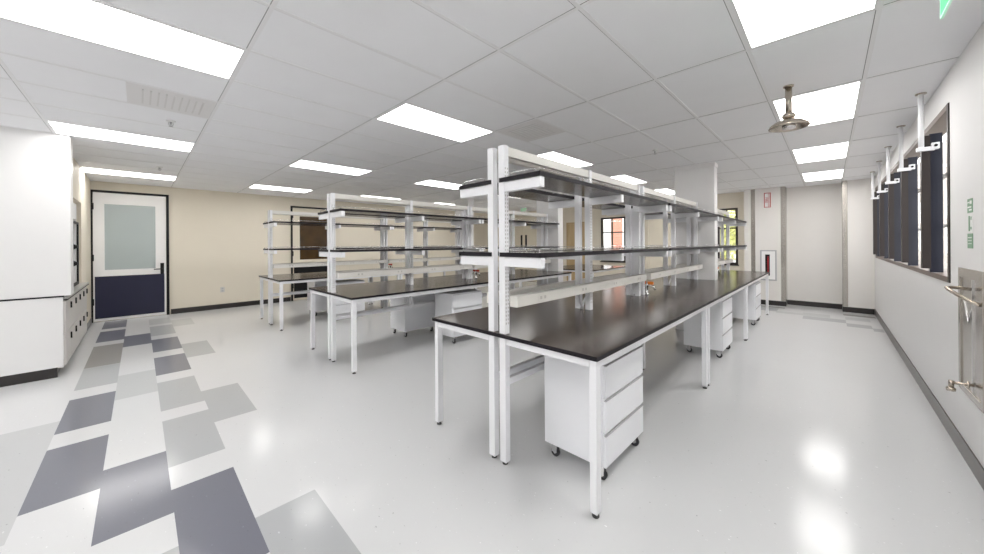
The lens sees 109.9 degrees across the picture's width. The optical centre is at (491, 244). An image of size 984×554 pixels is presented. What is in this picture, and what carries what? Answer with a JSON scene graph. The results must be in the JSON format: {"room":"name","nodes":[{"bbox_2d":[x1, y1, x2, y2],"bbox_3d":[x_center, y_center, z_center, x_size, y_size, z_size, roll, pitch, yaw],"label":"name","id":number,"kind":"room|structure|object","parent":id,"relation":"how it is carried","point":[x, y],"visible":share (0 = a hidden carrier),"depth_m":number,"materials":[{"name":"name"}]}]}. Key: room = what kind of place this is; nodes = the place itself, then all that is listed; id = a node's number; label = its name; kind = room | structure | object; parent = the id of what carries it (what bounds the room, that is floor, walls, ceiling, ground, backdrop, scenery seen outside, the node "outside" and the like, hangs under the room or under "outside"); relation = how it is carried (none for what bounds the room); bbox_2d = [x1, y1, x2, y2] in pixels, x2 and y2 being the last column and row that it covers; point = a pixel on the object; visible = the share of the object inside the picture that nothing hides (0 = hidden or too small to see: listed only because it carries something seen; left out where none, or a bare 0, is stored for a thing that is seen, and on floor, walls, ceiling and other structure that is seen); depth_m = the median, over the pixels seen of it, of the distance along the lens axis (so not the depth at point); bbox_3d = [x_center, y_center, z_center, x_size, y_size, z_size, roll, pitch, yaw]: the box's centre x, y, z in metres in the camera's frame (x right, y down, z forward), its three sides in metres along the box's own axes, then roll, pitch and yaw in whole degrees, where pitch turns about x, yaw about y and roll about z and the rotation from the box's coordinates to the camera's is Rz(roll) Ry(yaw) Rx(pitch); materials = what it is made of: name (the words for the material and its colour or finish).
{"room":"laboratory","nodes":[
{"label":"laboratory","id":0,"kind":"room"},
{"bbox_2d":[0,126,73,299],"bbox_3d":[-6.215,-0.339,3.155,0.245,1.918,3.025,0,0,44],"label":"wall partition","id":1,"kind":"structure","parent":0,"point":[36,167],"depth_m":3.97,"materials":[{"name":"paint"}]},
{"bbox_2d":[73,158,80,202],"bbox_3d":[-6.396,-0.997,4.758,2.250,0.600,0.770,0,0,44],"label":"wall","id":2,"kind":"structure","parent":0,"point":[76,168],"depth_m":5.49,"materials":[{"name":"beige paint"}]},
{"bbox_2d":[75,169,90,322],"bbox_3d":[-7.842,0.152,6.075,1.670,2.880,0.920,0,0,44],"label":"wall","id":3,"kind":"structure","parent":0,"point":[83,209],"depth_m":6.28,"materials":[{"name":"beige paint"}]},
{"bbox_2d":[87,317,91,329],"bbox_3d":[-7.505,1.533,6.403,1.660,0.115,0.008,0,0,44],"label":"baseboard","id":4,"kind":"structure","parent":3,"relation":"attached to","point":[89,323],"depth_m":6.63,"materials":[{"name":"rubber"}]},
{"bbox_2d":[91,181,487,322],"bbox_3d":[-4.026,0.127,11.280,0.150,2.880,12.300,0,0,44],"label":"wall","id":5,"kind":"structure","parent":0,"point":[217,239],"depth_m":8.77,"materials":[{"name":"beige paint"}]},
{"bbox_2d":[90,189,169,322],"bbox_3d":[-7.684,0.241,7.361,0.098,2.700,1.170,0,0,44],"label":"door","id":6,"kind":"structure","parent":5,"relation":"in","point":[130,233],"depth_m":7.35,"materials":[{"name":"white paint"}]},
{"bbox_2d":[94,314,166,322],"bbox_3d":[-7.692,1.586,7.378,0.050,0.012,1.080,0,0,44],"label":"threshold","id":7,"kind":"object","parent":5,"relation":"attached to","point":[163,314],"depth_m":7.34,"materials":[{"name":"silver metal"}]},
{"bbox_2d":[171,297,290,313],"bbox_3d":[-3.540,1.506,11.654,0.008,0.115,10.700,0,0,44],"label":"baseboard","id":8,"kind":"structure","parent":5,"relation":"attached to","point":[276,300],"depth_m":8.49,"materials":[{"name":"rubber"}]},
{"bbox_2d":[291,206,326,300],"bbox_3d":[-5.138,0.254,9.963,0.098,2.640,1.170,0,0,44],"label":"door","id":9,"kind":"structure","parent":5,"relation":"in","point":[301,236],"depth_m":9.83,"materials":[{"name":"black paint"}]},
{"bbox_2d":[454,198,473,288],"bbox_3d":[-0.829,0.106,10.322,0.630,2.880,0.220,0,0,44],"label":"column","id":10,"kind":"structure","parent":0,"point":[461,202],"depth_m":10.25,"materials":[{"name":"paint"}]},
{"bbox_2d":[0,281,983,553],"bbox_3d":[-0.798,1.545,6.175,12.190,0.001,15.500,0,0,44],"label":"floor","id":11,"kind":"structure","parent":0,"point":[216,431],"depth_m":2.52,"materials":[{"name":"tile"}]},
{"bbox_2d":[0,296,63,386],"bbox_3d":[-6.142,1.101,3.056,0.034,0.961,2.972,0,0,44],"label":"base cabinet","id":12,"kind":"object","parent":11,"relation":"on","point":[31,329],"visible":1,"depth_m":3.94,"materials":[{"name":"metal"}]},
{"bbox_2d":[0,296,63,301],"bbox_3d":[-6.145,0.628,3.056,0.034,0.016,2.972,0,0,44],"label":"countertop","id":13,"kind":"structure","parent":12,"relation":"on","point":[50,296],"depth_m":3.93,"materials":[{"name":"laminate"}]},
{"bbox_2d":[58,286,87,371],"bbox_3d":[-6.244,1.129,4.710,2.415,0.905,0.794,0,0,44],"label":"base cabinet","id":14,"kind":"object","parent":11,"relation":"on","point":[75,314],"visible":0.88,"depth_m":4.70,"materials":[{"name":"metal"}]},
{"bbox_2d":[63,282,88,299],"bbox_3d":[-6.253,0.659,4.722,2.430,0.036,0.802,0,0,44],"label":"countertop","id":15,"kind":"structure","parent":14,"relation":"on","point":[80,286],"depth_m":4.97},
{"bbox_2d":[73,203,78,286],"bbox_3d":[-6.283,0.010,4.745,1.220,1.260,0.760,0,0,44],"label":"fume hood","id":16,"kind":"object","parent":15,"relation":"on","point":[75,223],"visible":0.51,"depth_m":5.33,"materials":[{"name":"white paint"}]},
{"bbox_2d":[307,281,326,315],"bbox_3d":[-3.780,1.178,7.830,0.474,0.775,0.620,0,0,44],"label":"drawer pedestal","id":17,"kind":"object","parent":11,"relation":"on","point":[320,301],"visible":0.33,"depth_m":7.56,"materials":[{"name":"metal"}]},
{"bbox_2d":[259,210,399,330],"bbox_3d":[-3.505,0.449,7.594,1.505,2.230,2.445,0,0,44],"label":"lab bench","id":18,"kind":"object","parent":11,"relation":"on","point":[280,279],"visible":0.68,"depth_m":7.00,"materials":[{"name":"silver metal"}]},
{"bbox_2d":[263,222,379,227],"bbox_3d":[-3.667,-0.420,7.749,0.350,0.030,2.441,0,0,44],"label":"shelf","id":19,"kind":"object","parent":18,"relation":"attached to","point":[267,223],"depth_m":7.47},
{"bbox_2d":[269,247,391,249],"bbox_3d":[-3.353,0.096,7.445,0.350,0.030,2.441,0,0,44],"label":"shelf","id":20,"kind":"object","parent":18,"relation":"attached to","point":[270,248],"depth_m":6.94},
{"bbox_2d":[269,221,391,226],"bbox_3d":[-3.357,-0.422,7.445,0.350,0.030,2.441,0,0,44],"label":"shelf","id":21,"kind":"object","parent":18,"relation":"attached to","point":[270,222],"depth_m":7.13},
{"bbox_2d":[327,279,364,313],"bbox_3d":[-3.129,1.173,7.403,0.474,0.775,0.620,0,0,44],"label":"drawer pedestal","id":22,"kind":"object","parent":11,"relation":"on","point":[342,307],"visible":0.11,"depth_m":7.21,"materials":[{"name":"metal"}]},
{"bbox_2d":[309,193,487,373],"bbox_3d":[-1.334,0.434,5.470,1.470,2.230,2.445,0,0,44],"label":"lab bench","id":23,"kind":"object","parent":11,"relation":"on","point":[409,287],"visible":0.89,"depth_m":5.03,"materials":[{"name":"silver metal"}]},
{"bbox_2d":[318,247,461,251],"bbox_3d":[-1.468,0.083,5.602,0.350,0.030,2.441,0,0,44],"label":"shelf","id":24,"kind":"object","parent":23,"relation":"attached to","point":[327,249],"depth_m":5.42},
{"bbox_2d":[318,211,461,221],"bbox_3d":[-1.472,-0.435,5.602,0.350,0.030,2.441,0,0,44],"label":"shelf","id":25,"kind":"object","parent":23,"relation":"attached to","point":[397,218],"depth_m":5.40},
{"bbox_2d":[330,248,469,251],"bbox_3d":[-1.158,0.081,5.299,0.350,0.030,2.441,0,0,44],"label":"shelf","id":26,"kind":"object","parent":23,"relation":"attached to","point":[331,249],"depth_m":4.85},
{"bbox_2d":[330,208,481,219],"bbox_3d":[-1.162,-0.437,5.299,0.350,0.030,2.441,0,0,44],"label":"shelf","id":27,"kind":"object","parent":23,"relation":"attached to","point":[333,211],"depth_m":4.98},
{"bbox_2d":[390,293,434,336],"bbox_3d":[-1.387,1.162,6.064,0.474,0.775,0.620,0,0,44],"label":"drawer pedestal","id":28,"kind":"object","parent":11,"relation":"on","point":[410,319],"visible":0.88,"depth_m":5.87,"materials":[{"name":"metal"}]},
{"bbox_2d":[371,218,476,306],"bbox_3d":[-1.798,0.437,9.340,1.505,2.230,2.440,0,0,44],"label":"lab bench","id":29,"kind":"object","parent":11,"relation":"on","point":[425,228],"visible":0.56,"depth_m":9.29,"materials":[{"name":"silver metal"}]},
{"bbox_2d":[394,228,453,229],"bbox_3d":[-1.959,-0.432,9.495,0.350,0.030,2.436,0,0,44],"label":"shelf","id":30,"kind":"object","parent":29,"relation":"attached to","point":[394,228],"depth_m":9.41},
{"bbox_2d":[392,246,461,247],"bbox_3d":[-1.645,0.084,9.191,0.350,0.030,2.436,0,0,44],"label":"shelf","id":31,"kind":"object","parent":29,"relation":"attached to","point":[427,246],"depth_m":8.98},
{"bbox_2d":[392,225,461,229],"bbox_3d":[-1.649,-0.434,9.191,0.350,0.030,2.436,0,0,44],"label":"shelf","id":32,"kind":"object","parent":29,"relation":"attached to","point":[426,227],"depth_m":9.12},
{"bbox_2d":[435,289,481,342],"bbox_3d":[-0.542,1.156,5.685,0.474,0.775,0.620,0,0,44],"label":"drawer pedestal","id":33,"kind":"object","parent":11,"relation":"on","point":[449,302],"visible":0.45,"depth_m":5.48,"materials":[{"name":"metal"}]},
{"bbox_2d":[446,206,571,296],"bbox_3d":[0.374,0.422,7.216,1.470,2.230,2.440,0,0,44],"label":"lab bench","id":34,"kind":"object","parent":11,"relation":"on","point":[518,275],"visible":0.41,"depth_m":7.16,"materials":[{"name":"silver metal"}]},
{"bbox_2d":[484,221,540,225],"bbox_3d":[0.236,-0.447,7.349,0.350,0.030,2.436,0,0,44],"label":"shelf","id":35,"kind":"object","parent":34,"relation":"attached to","point":[484,221],"depth_m":7.75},
{"bbox_2d":[470,246,559,248],"bbox_3d":[0.549,0.069,7.045,0.350,0.030,2.436,0,0,44],"label":"shelf","id":36,"kind":"object","parent":34,"relation":"attached to","point":[470,246],"depth_m":7.29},
{"bbox_2d":[482,218,558,224],"bbox_3d":[0.546,-0.449,7.045,0.350,0.030,2.436,0,0,44],"label":"shelf","id":37,"kind":"object","parent":34,"relation":"attached to","point":[513,222],"depth_m":7.04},
{"bbox_2d":[432,145,709,518],"bbox_3d":[0.898,0.419,3.315,1.525,2.230,2.485,0,0,44],"label":"lab bench","id":38,"kind":"object","parent":11,"relation":"on","point":[573,321],"visible":0.96,"depth_m":2.65,"materials":[{"name":"silver metal"}]},
{"bbox_2d":[459,248,624,255],"bbox_3d":[0.712,0.068,3.455,0.350,0.030,2.419,0,0,44],"label":"shelf","id":39,"kind":"object","parent":38,"relation":"attached to","point":[491,252],"depth_m":2.70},
{"bbox_2d":[459,180,624,209],"bbox_3d":[0.708,-0.450,3.455,0.350,0.030,2.419,0,0,44],"label":"shelf","id":40,"kind":"object","parent":38,"relation":"attached to","point":[531,194],"depth_m":3.14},
{"bbox_2d":[539,294,547,300],"bbox_3d":[0.385,0.398,2.592,0.002,0.042,0.110,0,0,44],"label":"outlet","id":41,"kind":"object","parent":38,"relation":"attached to","point":[542,297],"depth_m":2.59,"materials":[{"name":"plastic"}]},
{"bbox_2d":[499,171,667,206],"bbox_3d":[1.018,-0.452,3.151,0.350,0.030,2.419,0,0,44],"label":"shelf","id":42,"kind":"object","parent":38,"relation":"attached to","point":[553,182],"depth_m":2.74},
{"bbox_2d":[499,248,668,257],"bbox_3d":[1.022,0.066,3.151,0.350,0.030,2.419,0,0,44],"label":"shelf","id":43,"kind":"object","parent":38,"relation":"attached to","point":[503,253],"depth_m":2.58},
{"bbox_2d":[581,286,587,291],"bbox_3d":[0.811,0.396,3.028,0.002,0.042,0.110,0,0,44],"label":"outlet","id":44,"kind":"object","parent":38,"relation":"attached to","point":[583,288],"depth_m":3.03,"materials":[{"name":"plastic"}]},
{"bbox_2d":[544,345,642,479],"bbox_3d":[0.769,1.147,2.571,0.474,0.775,0.620,0,0,44],"label":"drawer pedestal","id":45,"kind":"object","parent":11,"relation":"on","point":[567,420],"visible":0.83,"depth_m":2.37,"materials":[{"name":"metal"}]},
{"bbox_2d":[563,264,625,276],"bbox_3d":[2.554,1.070,9.398,1.500,0.905,2.000,0,0,44],"label":"lab table","id":46,"kind":"object","parent":11,"relation":"on","point":[570,268],"visible":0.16,"depth_m":9.08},
{"bbox_2d":[599,186,747,385],"bbox_3d":[2.623,0.407,5.080,1.525,2.230,2.440,0,0,44],"label":"lab bench","id":47,"kind":"object","parent":11,"relation":"on","point":[713,291],"visible":0.71,"depth_m":4.92,"materials":[{"name":"silver metal"}]},
{"bbox_2d":[645,281,655,294],"bbox_3d":[1.894,0.534,4.222,0.214,0.158,0.060,0,0,44],"label":"turret","id":48,"kind":"object","parent":47,"relation":"on","point":[647,285],"visible":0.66,"depth_m":4.20,"materials":[{"name":"silver metal"}]},
{"bbox_2d":[619,246,686,247],"bbox_3d":[2.458,0.057,5.241,0.350,0.030,2.436,0,0,44],"label":"shelf","id":49,"kind":"object","parent":47,"relation":"attached to","point":[657,246],"depth_m":5.12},
{"bbox_2d":[631,206,677,218],"bbox_3d":[2.455,-0.462,5.241,0.350,0.030,2.436,0,0,44],"label":"shelf","id":50,"kind":"object","parent":47,"relation":"attached to","point":[659,214],"depth_m":5.16,"materials":[{"name":"metal"}]},
{"bbox_2d":[657,246,718,250],"bbox_3d":[2.769,0.054,4.938,0.350,0.030,2.436,0,0,44],"label":"shelf","id":51,"kind":"object","parent":47,"relation":"attached to","point":[673,248],"depth_m":4.84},
{"bbox_2d":[668,203,718,217],"bbox_3d":[2.765,-0.464,4.938,0.350,0.030,2.436,0,0,44],"label":"shelf","id":52,"kind":"object","parent":47,"relation":"attached to","point":[677,210],"depth_m":4.86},
{"bbox_2d":[684,296,731,357],"bbox_3d":[3.090,1.132,4.930,0.474,0.775,0.620,0,0,44],"label":"drawer pedestal","id":53,"kind":"object","parent":11,"relation":"on","point":[720,313],"visible":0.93,"depth_m":4.71,"materials":[{"name":"metal"}]},
{"bbox_2d":[668,208,768,339],"bbox_3d":[4.409,0.396,6.905,1.525,2.230,2.645,0,0,44],"label":"lab bench","id":54,"kind":"object","parent":11,"relation":"on","point":[751,277],"visible":0.41,"depth_m":6.96,"materials":[{"name":"silver metal"}]},
{"bbox_2d":[719,245,746,247],"bbox_3d":[4.552,0.043,6.761,0.350,0.030,2.602,0,0,44],"label":"shelf","id":55,"kind":"object","parent":54,"relation":"attached to","point":[720,246],"depth_m":6.80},
{"bbox_2d":[719,215,746,222],"bbox_3d":[4.548,-0.475,6.761,0.350,0.030,2.602,0,0,44],"label":"shelf","id":56,"kind":"object","parent":54,"relation":"attached to","point":[725,219],"depth_m":6.72,"materials":[{"name":"metal"}]},
{"bbox_2d":[731,281,760,324],"bbox_3d":[4.902,1.120,6.725,0.474,0.775,0.620,0,0,44],"label":"drawer pedestal","id":57,"kind":"object","parent":11,"relation":"on","point":[754,290],"visible":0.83,"depth_m":6.48,"materials":[{"name":"metal"}]},
{"bbox_2d":[0,0,983,213],"bbox_3d":[-0.861,-1.374,6.288,11.570,0.080,15.200,0,0,44],"label":"ceiling","id":58,"kind":"structure","parent":0,"point":[667,37],"depth_m":2.93,"materials":[{"name":"tile"}]},
{"bbox_2d":[46,120,194,151],"bbox_3d":[-4.493,-1.307,4.273,0.586,0.005,1.196,0,0,44],"label":"recessed light","id":59,"kind":"object","parent":58,"relation":"in","point":[59,128],"visible":1,"depth_m":4.19,"materials":[{"name":"plastic"}]},
{"bbox_2d":[0,0,245,79],"bbox_3d":[-2.312,-1.322,2.140,0.586,0.005,1.196,0,0,44],"label":"recessed light","id":60,"kind":"object","parent":58,"relation":"in","point":[96,22],"visible":1,"depth_m":2.15,"materials":[{"name":"plastic"}]},
{"bbox_2d":[81,167,176,180],"bbox_3d":[-6.673,-1.293,6.405,0.586,0.005,1.196,0,0,44],"label":"recessed light","id":61,"kind":"object","parent":58,"relation":"in","point":[87,170],"visible":1,"depth_m":6.39,"materials":[{"name":"plastic"}]},
{"bbox_2d":[166,120,175,126],"bbox_3d":[-3.434,-1.287,3.692,0.080,0.060,0.080,0,0,44],"label":"sprinkler head","id":62,"kind":"object","parent":58,"relation":"attached to","point":[170,121],"visible":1,"depth_m":3.69},
{"bbox_2d":[126,82,216,118],"bbox_3d":[-2.972,-1.316,3.210,0.582,0.009,0.586,0,0,44],"label":"ceiling vent","id":63,"kind":"object","parent":58,"relation":"in","point":[137,94],"visible":1,"depth_m":3.18,"materials":[{"name":"metal"}]},
{"bbox_2d":[249,184,312,192],"bbox_3d":[-4.967,-1.304,8.149,0.586,0.005,1.196,0,0,44],"label":"recessed light","id":64,"kind":"object","parent":58,"relation":"in","point":[254,185],"visible":1,"depth_m":8.08,"materials":[{"name":"plastic"}]},
{"bbox_2d":[289,160,370,175],"bbox_3d":[-2.787,-1.319,6.017,0.586,0.005,1.196,0,0,44],"label":"recessed light","id":65,"kind":"object","parent":58,"relation":"in","point":[301,163],"visible":1,"depth_m":5.94,"materials":[{"name":"plastic"}]},
{"bbox_2d":[361,195,400,199],"bbox_3d":[-3.262,-1.316,9.894,0.586,0.005,1.196,0,0,44],"label":"recessed light","id":66,"kind":"object","parent":58,"relation":"in","point":[361,195],"visible":0.41,"depth_m":9.73,"materials":[{"name":"plastic"}]},
{"bbox_2d":[377,103,492,141],"bbox_3d":[-0.606,-1.333,3.885,0.586,0.005,1.196,0,0,44],"label":"recessed light","id":67,"kind":"object","parent":58,"relation":"in","point":[407,115],"visible":1,"depth_m":3.81,"materials":[{"name":"plastic"}]},
{"bbox_2d":[414,180,460,188],"bbox_3d":[-1.081,-1.330,7.762,0.586,0.005,1.196,0,0,44],"label":"recessed light","id":68,"kind":"object","parent":58,"relation":"in","point":[428,182],"visible":0.76,"depth_m":7.68,"materials":[{"name":"plastic"}]},
{"bbox_2d":[0,0,958,210],"bbox_3d":[-0.931,-1.333,6.216,11.370,0.004,14.800,0,0,44],"label":"grid","id":69,"kind":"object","parent":58,"relation":"attached to","point":[272,6],"depth_m":3.04,"materials":[{"name":"metal"}]},
{"bbox_2d":[520,207,527,211],"bbox_3d":[1.159,-1.263,12.565,0.320,0.170,0.040,0,0,44],"label":"exit sign","id":70,"kind":"object","parent":58,"relation":"hanging from","point":[523,209],"visible":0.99,"depth_m":12.54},
{"bbox_2d":[498,119,565,141],"bbox_3d":[0.471,-1.339,4.114,0.582,0.009,0.586,0,0,44],"label":"ceiling vent","id":71,"kind":"object","parent":58,"relation":"in","point":[535,129],"visible":1,"depth_m":4.09,"materials":[{"name":"metal"}]},
{"bbox_2d":[537,151,593,166],"bbox_3d":[1.100,-1.345,5.629,0.586,0.005,1.196,0,0,44],"label":"recessed light","id":72,"kind":"object","parent":58,"relation":"in","point":[555,156],"visible":0.59,"depth_m":5.48,"materials":[{"name":"plastic"}]},
{"bbox_2d":[612,175,647,183],"bbox_3d":[2.806,-1.356,7.374,0.586,0.005,1.196,0,0,44],"label":"recessed light","id":73,"kind":"object","parent":58,"relation":"in","point":[625,178],"visible":0.54,"depth_m":7.24,"materials":[{"name":"plastic"}]},
{"bbox_2d":[656,189,674,194],"bbox_3d":[4.511,-1.368,9.118,0.586,0.005,1.196,0,0,44],"label":"recessed light","id":74,"kind":"object","parent":58,"relation":"in","point":[667,191],"visible":0.39,"depth_m":8.95,"materials":[{"name":"plastic"}]},
{"bbox_2d":[768,84,810,132],"bbox_3d":[2.544,-1.174,2.960,0.276,0.364,0.276,0,0,44],"label":"shower","id":75,"kind":"object","parent":58,"relation":"hanging from","point":[789,123],"visible":1,"depth_m":2.94,"materials":[{"name":"silver metal"}]},
{"bbox_2d":[730,0,877,48],"bbox_3d":[1.575,-1.348,1.752,0.586,0.005,1.196,0,0,44],"label":"recessed light","id":76,"kind":"object","parent":58,"relation":"in","point":[762,22],"visible":1,"depth_m":2.03,"materials":[{"name":"plastic"}]},
{"bbox_2d":[772,81,861,125],"bbox_3d":[3.280,-1.359,3.497,0.586,0.005,1.196,0,0,44],"label":"recessed light","id":77,"kind":"object","parent":58,"relation":"in","point":[837,103],"visible":0.83,"depth_m":3.36,"materials":[{"name":"plastic"}]},
{"bbox_2d":[792,142,849,163],"bbox_3d":[4.986,-1.371,5.242,0.586,0.005,1.196,0,0,44],"label":"recessed light","id":78,"kind":"object","parent":58,"relation":"in","point":[839,150],"visible":1,"depth_m":5.20,"materials":[{"name":"plastic"}]},
{"bbox_2d":[802,169,843,180],"bbox_3d":[6.692,-1.382,6.986,0.586,0.005,1.196,0,0,44],"label":"recessed light","id":79,"kind":"object","parent":58,"relation":"in","point":[833,174],"visible":1,"depth_m":6.94,"materials":[{"name":"plastic"}]},
{"bbox_2d":[870,171,878,198],"bbox_3d":[7.321,-1.123,6.590,0.069,0.528,0.138,0,0,-37],"label":"brace","id":80,"kind":"object","parent":58,"relation":"attached to","point":[872,173],"visible":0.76,"depth_m":6.61,"materials":[{"name":"silver metal"}]},
{"bbox_2d":[876,161,887,192],"bbox_3d":[6.468,-1.117,5.717,0.069,0.528,0.138,0,0,-37],"label":"brace","id":81,"kind":"object","parent":58,"relation":"attached to","point":[885,190],"visible":0.88,"depth_m":5.73,"materials":[{"name":"silver metal"}]},
{"bbox_2d":[884,146,899,183],"bbox_3d":[5.615,-1.112,4.845,0.069,0.528,0.138,0,0,-37],"label":"brace","id":82,"kind":"object","parent":58,"relation":"attached to","point":[897,180],"visible":1,"depth_m":4.86,"materials":[{"name":"silver metal"}]},
{"bbox_2d":[896,125,914,171],"bbox_3d":[4.762,-1.106,3.973,0.069,0.528,0.138,0,0,-37],"label":"brace","id":83,"kind":"object","parent":58,"relation":"attached to","point":[901,168],"visible":1,"depth_m":3.99,"materials":[{"name":"silver metal"}]},
{"bbox_2d":[915,92,939,152],"bbox_3d":[3.909,-1.100,3.100,0.069,0.528,0.138,0,0,-37],"label":"brace","id":84,"kind":"object","parent":58,"relation":"attached to","point":[935,145],"visible":1,"depth_m":3.11,"materials":[{"name":"silver metal"}]},
{"bbox_2d":[940,0,951,18],"bbox_3d":[1.953,-1.216,1.449,0.060,0.275,0.574,0,0,44],"label":"exit sign","id":85,"kind":"object","parent":58,"relation":"hanging from","point":[944,4],"visible":1,"depth_m":1.61,"materials":[{"name":"plastic"}]},
{"bbox_2d":[536,188,562,284],"bbox_3d":[1.366,0.091,8.176,0.630,2.880,0.220,0,0,44],"label":"column","id":86,"kind":"structure","parent":0,"point":[555,235],"depth_m":8.02,"materials":[{"name":"paint"}]},
{"bbox_2d":[498,192,744,280],"bbox_3d":[3.565,0.076,12.291,9.290,2.880,0.160,0,0,44],"label":"wall","id":87,"kind":"structure","parent":0,"point":[728,200],"depth_m":11.73,"materials":[{"name":"beige paint"}]},
{"bbox_2d":[515,226,536,281],"bbox_3d":[1.323,0.326,14.338,1.320,2.410,0.050,0,0,44],"label":"door","id":88,"kind":"structure","parent":87,"relation":"in","point":[524,235],"depth_m":14.27,"materials":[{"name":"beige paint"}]},
{"bbox_2d":[566,222,584,280],"bbox_3d":[3.143,0.359,12.552,1.000,2.320,0.060,0,0,44],"label":"door","id":89,"kind":"structure","parent":87,"relation":"in","point":[570,227],"depth_m":12.73,"materials":[{"name":"brown wood"}]},
{"bbox_2d":[600,217,625,262],"bbox_3d":[4.197,-0.148,11.595,1.150,1.520,0.150,0,0,44],"label":"window","id":90,"kind":"structure","parent":87,"relation":"in","point":[611,218],"depth_m":11.71,"materials":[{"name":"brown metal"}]},
{"bbox_2d":[647,219,670,268],"bbox_3d":[5.127,0.356,10.612,0.710,2.300,0.060,0,0,44],"label":"door","id":91,"kind":"structure","parent":87,"relation":"in","point":[655,226],"depth_m":10.67,"materials":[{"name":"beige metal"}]},
{"bbox_2d":[530,281,873,314],"bbox_3d":[4.137,1.455,11.386,11.360,0.115,0.388,0,0,44],"label":"baseboard","id":92,"kind":"structure","parent":87,"relation":"attached to","point":[771,302],"depth_m":8.13,"materials":[{"name":"rubber"}]},
{"bbox_2d":[718,208,738,265],"bbox_3d":[6.428,-0.198,9.414,0.510,1.550,0.150,0,0,44],"label":"window","id":93,"kind":"structure","parent":87,"relation":"in","point":[726,209],"depth_m":9.27,"materials":[{"name":"brown metal"}]},
{"bbox_2d":[674,162,717,329],"bbox_3d":[3.561,0.076,6.029,0.630,2.880,0.220,0,0,44],"label":"column","id":94,"kind":"structure","parent":0,"point":[695,183],"depth_m":5.88,"materials":[{"name":"paint"}]},
{"bbox_2d":[744,178,874,314],"bbox_3d":[7.453,0.050,8.251,2.240,2.880,0.540,0,0,44],"label":"wall","id":95,"kind":"structure","parent":0,"point":[814,213],"depth_m":8.15,"materials":[{"name":"paint"}]},
{"bbox_2d":[751,189,754,270],"bbox_3d":[6.591,-0.002,8.711,0.085,2.755,0.005,0,0,44],"label":"guard","id":96,"kind":"object","parent":95,"relation":"attached to","point":[753,190],"visible":0.64,"depth_m":8.71,"materials":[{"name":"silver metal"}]},
{"bbox_2d":[764,193,770,207],"bbox_3d":[6.789,-1.085,8.509,0.132,0.360,0.009,0,0,44],"label":"sign","id":97,"kind":"object","parent":95,"relation":"attached to","point":[767,196],"visible":1,"depth_m":8.51,"materials":[{"name":"red paint"}]},
{"bbox_2d":[760,250,776,280],"bbox_3d":[6.803,0.519,8.498,0.320,0.750,0.020,0,0,44],"label":"fire extinguisher cabinet","id":98,"kind":"object","parent":95,"relation":"attached to","point":[771,255],"visible":0.82,"depth_m":8.47,"materials":[{"name":"white metal"}]},
{"bbox_2d":[780,186,786,300],"bbox_3d":[7.114,-0.005,8.411,0.092,2.755,0.306,0,0,44],"label":"guard","id":99,"kind":"object","parent":95,"relation":"attached to","point":[783,189],"visible":1,"depth_m":8.30,"materials":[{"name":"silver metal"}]},
{"bbox_2d":[842,181,847,306],"bbox_3d":[7.855,-0.010,7.686,0.084,2.755,0.306,0,0,44],"label":"guard","id":100,"kind":"object","parent":95,"relation":"attached to","point":[844,183],"visible":1,"depth_m":7.58,"materials":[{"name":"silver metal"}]},
{"bbox_2d":[874,22,983,467],"bbox_3d":[3.110,0.079,2.093,0.160,2.880,14.540,0,0,44],"label":"wall","id":101,"kind":"structure","parent":0,"point":[917,309],"depth_m":2.67,"materials":[{"name":"paint"}]},
{"bbox_2d":[873,102,950,282],"bbox_3d":[5.731,-0.418,4.855,0.210,1.420,6.040,0,0,44],"label":"window","id":102,"kind":"structure","parent":101,"relation":"in","point":[895,212],"depth_m":3.90,"materials":[{"name":"brown metal"}]},
{"bbox_2d":[875,309,983,489],"bbox_3d":[3.024,1.457,2.116,0.008,0.125,14.440,0,0,44],"label":"baseboard","id":103,"kind":"structure","parent":101,"relation":"attached to","point":[977,469],"depth_m":2.88,"materials":[{"name":"grey rubber"}]},
{"bbox_2d":[944,267,983,413],"bbox_3d":[3.157,0.601,2.344,0.128,0.865,0.560,0,0,44],"label":"station","id":104,"kind":"object","parent":101,"relation":"attached to","point":[970,287],"visible":1,"depth_m":2.27,"materials":[{"name":"silver metal"}]},
{"bbox_2d":[967,198,972,212],"bbox_3d":[3.222,-0.259,2.327,0.004,0.095,0.115,0,0,44],"label":"wall sign","id":105,"kind":"object","parent":101,"relation":"attached to","point":[969,201],"visible":1,"depth_m":2.31,"materials":[{"name":"plastic"}]},
{"bbox_2d":[967,233,972,247],"bbox_3d":[3.223,-0.022,2.327,0.004,0.100,0.115,0,0,44],"label":"wall sign","id":106,"kind":"object","parent":101,"relation":"attached to","point":[969,236],"visible":1,"depth_m":2.32,"materials":[{"name":"plastic"}]},
{"bbox_2d":[968,215,972,231],"bbox_3d":[3.219,-0.139,2.324,0.004,0.115,0.085,0,0,44],"label":"wall sign","id":107,"kind":"object","parent":101,"relation":"attached to","point":[970,217],"visible":1,"depth_m":2.32,"materials":[{"name":"plastic"}]},
{"label":"outside","id":108,"kind":"structure","parent":0,"visible":0},
{"bbox_3d":[17.490,1.673,17.874,80.000,0.100,70.000,0,0,44],"label":"ground","id":109,"kind":"structure","parent":108,"visible":0},
{"bbox_2d":[604,212,735,261],"bbox_3d":[9.936,-2.827,24.483,16.000,9.000,5.070,0,0,44],"label":"brick building","id":110,"kind":"structure","parent":109,"relation":"on","point":[618,224],"depth_m":22.79,"materials":[{"name":"brick"}]},
{"bbox_2d":[720,210,735,258],"bbox_3d":[7.912,-0.177,13.262,2.660,3.738,2.654,0,0,44],"label":"tree","id":111,"kind":"object","parent":109,"relation":"on","point":[733,213],"visible":0.02,"depth_m":12.56,"materials":[{"name":"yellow plant"}]},
{"bbox_2d":[918,139,946,264],"bbox_3d":[27.349,-2.943,16.596,4.070,9.000,58.000,0,0,44],"label":"building","id":112,"kind":"structure","parent":109,"relation":"on","point":[945,141],"depth_m":25.22,"materials":[{"name":"paint"}]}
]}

